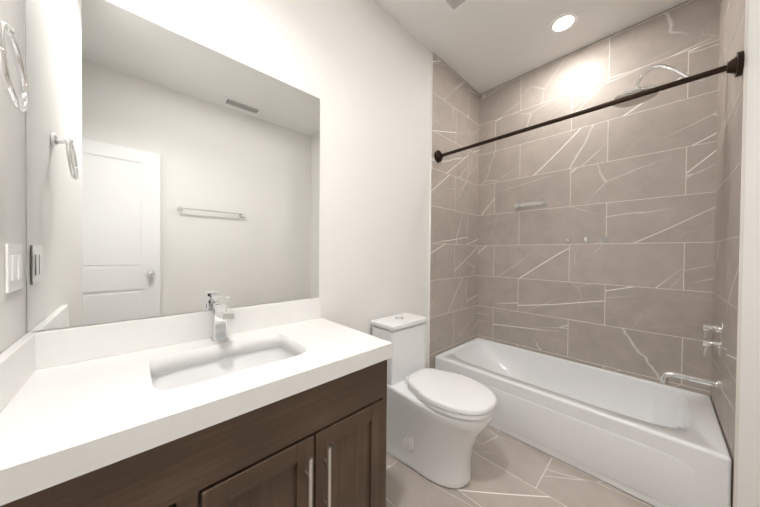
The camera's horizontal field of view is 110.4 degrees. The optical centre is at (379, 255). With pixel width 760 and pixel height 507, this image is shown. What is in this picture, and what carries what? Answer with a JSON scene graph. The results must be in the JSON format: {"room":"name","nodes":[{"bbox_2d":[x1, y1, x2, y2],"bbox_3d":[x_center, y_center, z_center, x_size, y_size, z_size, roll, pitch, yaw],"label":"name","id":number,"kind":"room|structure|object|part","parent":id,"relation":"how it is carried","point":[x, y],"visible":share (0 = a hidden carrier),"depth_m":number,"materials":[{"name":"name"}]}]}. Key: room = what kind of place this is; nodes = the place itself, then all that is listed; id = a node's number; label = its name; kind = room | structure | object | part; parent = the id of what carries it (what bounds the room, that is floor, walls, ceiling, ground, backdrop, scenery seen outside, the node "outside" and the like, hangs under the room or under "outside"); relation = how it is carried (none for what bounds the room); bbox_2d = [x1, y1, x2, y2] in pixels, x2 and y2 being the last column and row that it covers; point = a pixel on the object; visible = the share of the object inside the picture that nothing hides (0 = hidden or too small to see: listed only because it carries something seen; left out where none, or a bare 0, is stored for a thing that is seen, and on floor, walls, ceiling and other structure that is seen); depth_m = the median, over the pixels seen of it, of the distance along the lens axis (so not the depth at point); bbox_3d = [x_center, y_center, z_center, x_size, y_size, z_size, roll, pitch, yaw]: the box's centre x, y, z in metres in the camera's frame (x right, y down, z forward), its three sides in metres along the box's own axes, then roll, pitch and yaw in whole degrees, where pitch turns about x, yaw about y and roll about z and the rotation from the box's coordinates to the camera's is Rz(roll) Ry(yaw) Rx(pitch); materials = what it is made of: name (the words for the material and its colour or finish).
{"room":"bathroom","nodes":[
{"label":"bathroom","id":0,"kind":"room"},
{"bbox_2d":[0,0,25,353],"bbox_3d":[-0.776,-0.212,0.270,0.300,2.840,1.370,0,1,-43],"label":"wall","id":1,"kind":"structure","parent":0,"point":[12,223],"depth_m":0.70,"materials":[{"name":"paint"}]},
{"bbox_2d":[5,244,22,292],"bbox_3d":[-0.970,0.031,0.703,0.008,0.124,0.120,0,1,-43],"label":"light switch","id":2,"kind":"object","parent":1,"relation":"attached to","point":[13,267],"visible":0.98,"depth_m":0.69,"materials":[{"name":"plastic"}]},
{"bbox_2d":[0,20,28,111],"bbox_3d":[-0.768,-0.390,0.528,0.065,0.174,0.161,0,1,-43],"label":"towel ring","id":3,"kind":"object","parent":1,"relation":"attached to","point":[21,104],"visible":1,"depth_m":0.54,"materials":[{"name":"silver metal"}]},
{"bbox_2d":[24,0,430,367],"bbox_3d":[-0.132,-0.223,1.731,3.240,2.840,0.120,0,1,-43],"label":"wall","id":4,"kind":"structure","parent":0,"point":[360,70],"depth_m":1.62,"materials":[{"name":"paint"}]},
{"bbox_2d":[25,0,319,331],"bbox_3d":[-0.690,-0.315,1.117,0.977,1.083,0.006,0,1,-43],"label":"mirror","id":5,"kind":"object","parent":4,"relation":"attached to","point":[169,172],"visible":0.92,"depth_m":0.98,"materials":[{"name":"clear glass"}]},
{"bbox_2d":[27,297,320,369],"bbox_3d":[-0.688,0.285,1.121,0.988,0.112,0.019,0,1,-43],"label":"backsplash","id":6,"kind":"structure","parent":4,"relation":"attached to","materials":[{"name":"stone"}]},
{"bbox_2d":[428,52,432,367],"bbox_3d":[0.406,-0.223,2.146,0.008,2.840,0.011,0,1,-43],"label":"trim","id":7,"kind":"structure","parent":4,"relation":"attached to","point":[430,209],"depth_m":2.14,"materials":[{"name":"paint"}]},
{"bbox_2d":[429,53,479,368],"bbox_3d":[0.708,-0.224,2.422,0.810,2.840,0.001,0,1,-43],"label":"wall tile","id":8,"kind":"structure","parent":4,"relation":"attached to","point":[454,213],"depth_m":2.37,"materials":[{"name":"grey tile"}]},
{"bbox_2d":[386,425,653,506],"bbox_3d":[0.207,1.213,0.554,4.120,0.001,2.100,0,1,-43],"label":"floor","id":9,"kind":"structure","parent":0,"point":[507,470],"depth_m":1.39,"materials":[{"name":"tile"}]},
{"bbox_2d":[0,295,392,506],"bbox_3d":[-0.492,0.684,0.924,1.004,1.038,0.586,0,1,-43],"label":"bathroom vanity","id":10,"kind":"object","parent":9,"relation":"on","point":[275,404],"visible":1,"depth_m":0.75,"materials":[{"name":"white stone"}]},
{"bbox_3d":[-0.333,0.484,0.733,0.971,0.151,0.020,0,1,-43],"label":"rail","id":11,"kind":"part","parent":10,"relation":"part of","materials":[{"name":"brown wood"}]},
{"bbox_2d":[210,295,234,342],"bbox_3d":[-0.614,0.253,1.033,0.054,0.180,0.162,0,1,-43],"label":"faucet","id":12,"kind":"object","parent":10,"relation":"on","point":[221,313],"depth_m":1.05,"materials":[{"name":"silver metal"}]},
{"bbox_2d":[151,347,294,389],"bbox_3d":[-0.510,0.435,0.923,0.456,0.220,0.326,0,1,-43],"label":"sink","id":13,"kind":"object","parent":10,"relation":"in","point":[184,369],"depth_m":0.98,"materials":[{"name":"white ceramic"}]},
{"bbox_3d":[-0.324,0.598,0.742,0.184,0.058,0.020,0,1,-43],"label":"door rail","id":14,"kind":"part","parent":10,"relation":"part of","materials":[{"name":"brown wood"}]},
{"bbox_3d":[-0.329,0.823,0.748,0.280,0.490,0.011,0,1,-43],"label":"door panel","id":15,"kind":"part","parent":10,"relation":"part of","materials":[{"name":"brown wood"}]},
{"bbox_3d":[-0.210,0.735,0.796,0.012,0.253,0.012,0,1,-43],"label":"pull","id":16,"kind":"part","parent":10,"relation":"part of","materials":[{"name":"silver metal"}]},
{"bbox_3d":[-0.162,0.735,0.841,0.012,0.253,0.012,0,1,-43],"label":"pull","id":17,"kind":"part","parent":10,"relation":"part of","materials":[{"name":"silver metal"}]},
{"bbox_3d":[-0.103,0.597,0.949,0.178,0.058,0.020,0,1,-43],"label":"door rail","id":18,"kind":"part","parent":10,"relation":"part of","materials":[{"name":"brown wood"}]},
{"bbox_3d":[-0.108,0.823,0.955,0.274,0.490,0.011,0,1,-43],"label":"door panel","id":19,"kind":"part","parent":10,"relation":"part of","materials":[{"name":"brown wood"}]},
{"bbox_3d":[-0.170,0.802,1.253,0.022,0.800,0.546,0,1,-43],"label":"panel","id":20,"kind":"part","parent":10,"relation":"part of","materials":[{"name":"brown wood"}]},
{"bbox_2d":[371,312,496,488],"bbox_3d":[0.306,0.807,1.558,0.374,0.792,0.724,0,1,-43],"label":"toilet","id":21,"kind":"object","parent":9,"relation":"on","point":[438,421],"visible":0.9,"depth_m":1.44,"materials":[{"name":"ceramic"}]},
{"bbox_3d":[0.128,0.624,1.748,0.330,0.350,0.186,0,1,-43],"label":"tank","id":22,"kind":"part","parent":21,"relation":"part of","materials":[{"name":"ceramic"}]},
{"bbox_3d":[0.130,0.431,1.745,0.344,0.036,0.200,0,1,-43],"label":"tank lid","id":23,"kind":"part","parent":21,"relation":"part of","materials":[{"name":"ceramic"}]},
{"bbox_3d":[0.388,0.765,1.472,0.370,0.022,0.483,0,1,-43],"label":"seat","id":24,"kind":"part","parent":21,"relation":"part of","materials":[{"name":"plastic"}]},
{"bbox_3d":[0.388,0.738,1.471,0.374,0.030,0.486,0,1,-43],"label":"lid","id":25,"kind":"part","parent":21,"relation":"part of","materials":[{"name":"plastic"}]},
{"bbox_2d":[435,337,731,506],"bbox_3d":[1.231,1.024,1.907,0.748,0.365,1.498,0,1,-43],"label":"bathtub","id":26,"kind":"object","parent":9,"relation":"on","point":[654,444],"visible":0.85,"depth_m":1.54,"materials":[{"name":"ceramic"}]},
{"bbox_3d":[0.962,1.042,1.655,0.010,0.240,1.298,0,1,-43],"label":"apron panel","id":27,"kind":"part","parent":26,"relation":"part of","materials":[{"name":"ceramic"}]},
{"bbox_2d":[373,0,686,93],"bbox_3d":[0.232,-1.676,0.522,4.360,0.100,2.340,0,1,-43],"label":"ceiling","id":28,"kind":"structure","parent":0,"point":[480,46],"depth_m":1.90,"materials":[{"name":"paint"}]},
{"bbox_2d":[439,0,471,14],"bbox_3d":[0.477,-1.629,1.576,0.300,0.014,0.300,0,1,-43],"label":"ceiling vent","id":29,"kind":"object","parent":28,"relation":"in","point":[452,7],"visible":1,"depth_m":1.71,"materials":[{"name":"paint"}]},
{"bbox_2d":[548,12,578,33],"bbox_3d":[1.286,-1.629,1.854,0.176,0.006,0.176,0,1,-43],"label":"recessed light","id":30,"kind":"object","parent":28,"relation":"in","point":[564,22],"visible":1,"depth_m":1.85,"materials":[{"name":"paint"}]},
{"bbox_2d":[737,0,759,506],"bbox_3d":[1.966,-0.198,1.132,0.760,2.840,0.576,0,1,-43],"label":"wall","id":31,"kind":"structure","parent":0,"point":[748,490],"depth_m":1.07,"materials":[{"name":"paint"}]},
{"bbox_2d":[711,0,744,506],"bbox_3d":[1.758,-0.202,1.346,0.750,2.840,0.001,0,1,-43],"label":"wall tile","id":32,"kind":"structure","parent":31,"relation":"attached to","point":[728,169],"depth_m":1.28,"materials":[{"name":"grey tile"}]},
{"bbox_2d":[434,50,744,162],"bbox_3d":[0.994,-0.812,1.648,0.096,0.096,1.503,0,1,-43],"label":"rail","id":33,"kind":"object","parent":32,"relation":"attached to","point":[735,66],"visible":1,"depth_m":1.34,"materials":[{"name":"brown metal"}]},
{"bbox_2d":[612,61,728,107],"bbox_3d":[1.633,-1.027,1.518,0.212,0.176,0.455,0,1,-43],"label":"shower head","id":34,"kind":"object","parent":32,"relation":"attached to","point":[643,99],"visible":0.56,"depth_m":1.55},
{"bbox_3d":[1.665,-1.026,1.483,0.021,0.176,0.359,0,1,-43],"label":"arm","id":35,"kind":"part","parent":34,"relation":"part of"},
{"bbox_2d":[660,371,720,390],"bbox_3d":[1.698,0.686,1.453,0.062,0.091,0.214,0,1,-43],"label":"tub spout","id":36,"kind":"object","parent":32,"relation":"attached to","point":[666,375],"visible":1,"depth_m":1.44,"materials":[{"name":"silver metal"}]},
{"bbox_2d":[702,319,722,355],"bbox_3d":[1.751,0.432,1.395,0.124,0.200,0.062,0,1,-43],"label":"tub valve","id":37,"kind":"object","parent":32,"relation":"attached to","point":[718,343],"visible":1,"depth_m":1.38,"materials":[{"name":"silver metal"}]},
{"bbox_3d":[1.737,0.501,1.410,0.015,0.063,0.018,0,1,-43],"label":"handle lever","id":38,"kind":"part","parent":37,"relation":"part of","materials":[{"name":"silver metal"}]},
{"bbox_3d":[1.770,0.425,1.375,0.124,0.185,0.008,0,1,-43],"label":"plate","id":39,"kind":"part","parent":37,"relation":"part of","materials":[{"name":"silver metal"}]},
{"bbox_2d":[733,0,748,506],"bbox_3d":[1.766,-0.202,1.345,0.760,2.840,0.010,0,1,-43],"label":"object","id":40,"kind":"object","parent":31,"relation":"attached to","point":[741,233],"visible":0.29,"depth_m":1.09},
{"bbox_3d":[1.807,-0.209,1.945,0.120,2.840,2.220,0,1,-43],"label":"wall","id":41,"kind":"structure","parent":0,"visible":0},
{"bbox_2d":[514,201,608,242],"bbox_3d":[1.454,-0.294,2.178,0.054,0.381,0.655,0,1,-43],"label":"shower shelf","id":42,"kind":"object","parent":41,"relation":"attached to","point":[546,204],"visible":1,"depth_m":2.25,"materials":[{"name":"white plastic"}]},
{"bbox_3d":[1.299,-0.454,2.307,0.005,0.022,0.250,0,1,-43],"label":"shelf rail","id":43,"kind":"part","parent":42,"relation":"part of","materials":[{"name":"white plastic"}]},
{"bbox_2d":[477,0,719,396],"bbox_3d":[1.519,-0.391,2.149,0.001,2.485,1.524,0,1,-43],"label":"wall tile","id":44,"kind":"structure","parent":41,"relation":"attached to","point":[633,294],"depth_m":1.96,"materials":[{"name":"grey tile"}]}
]}

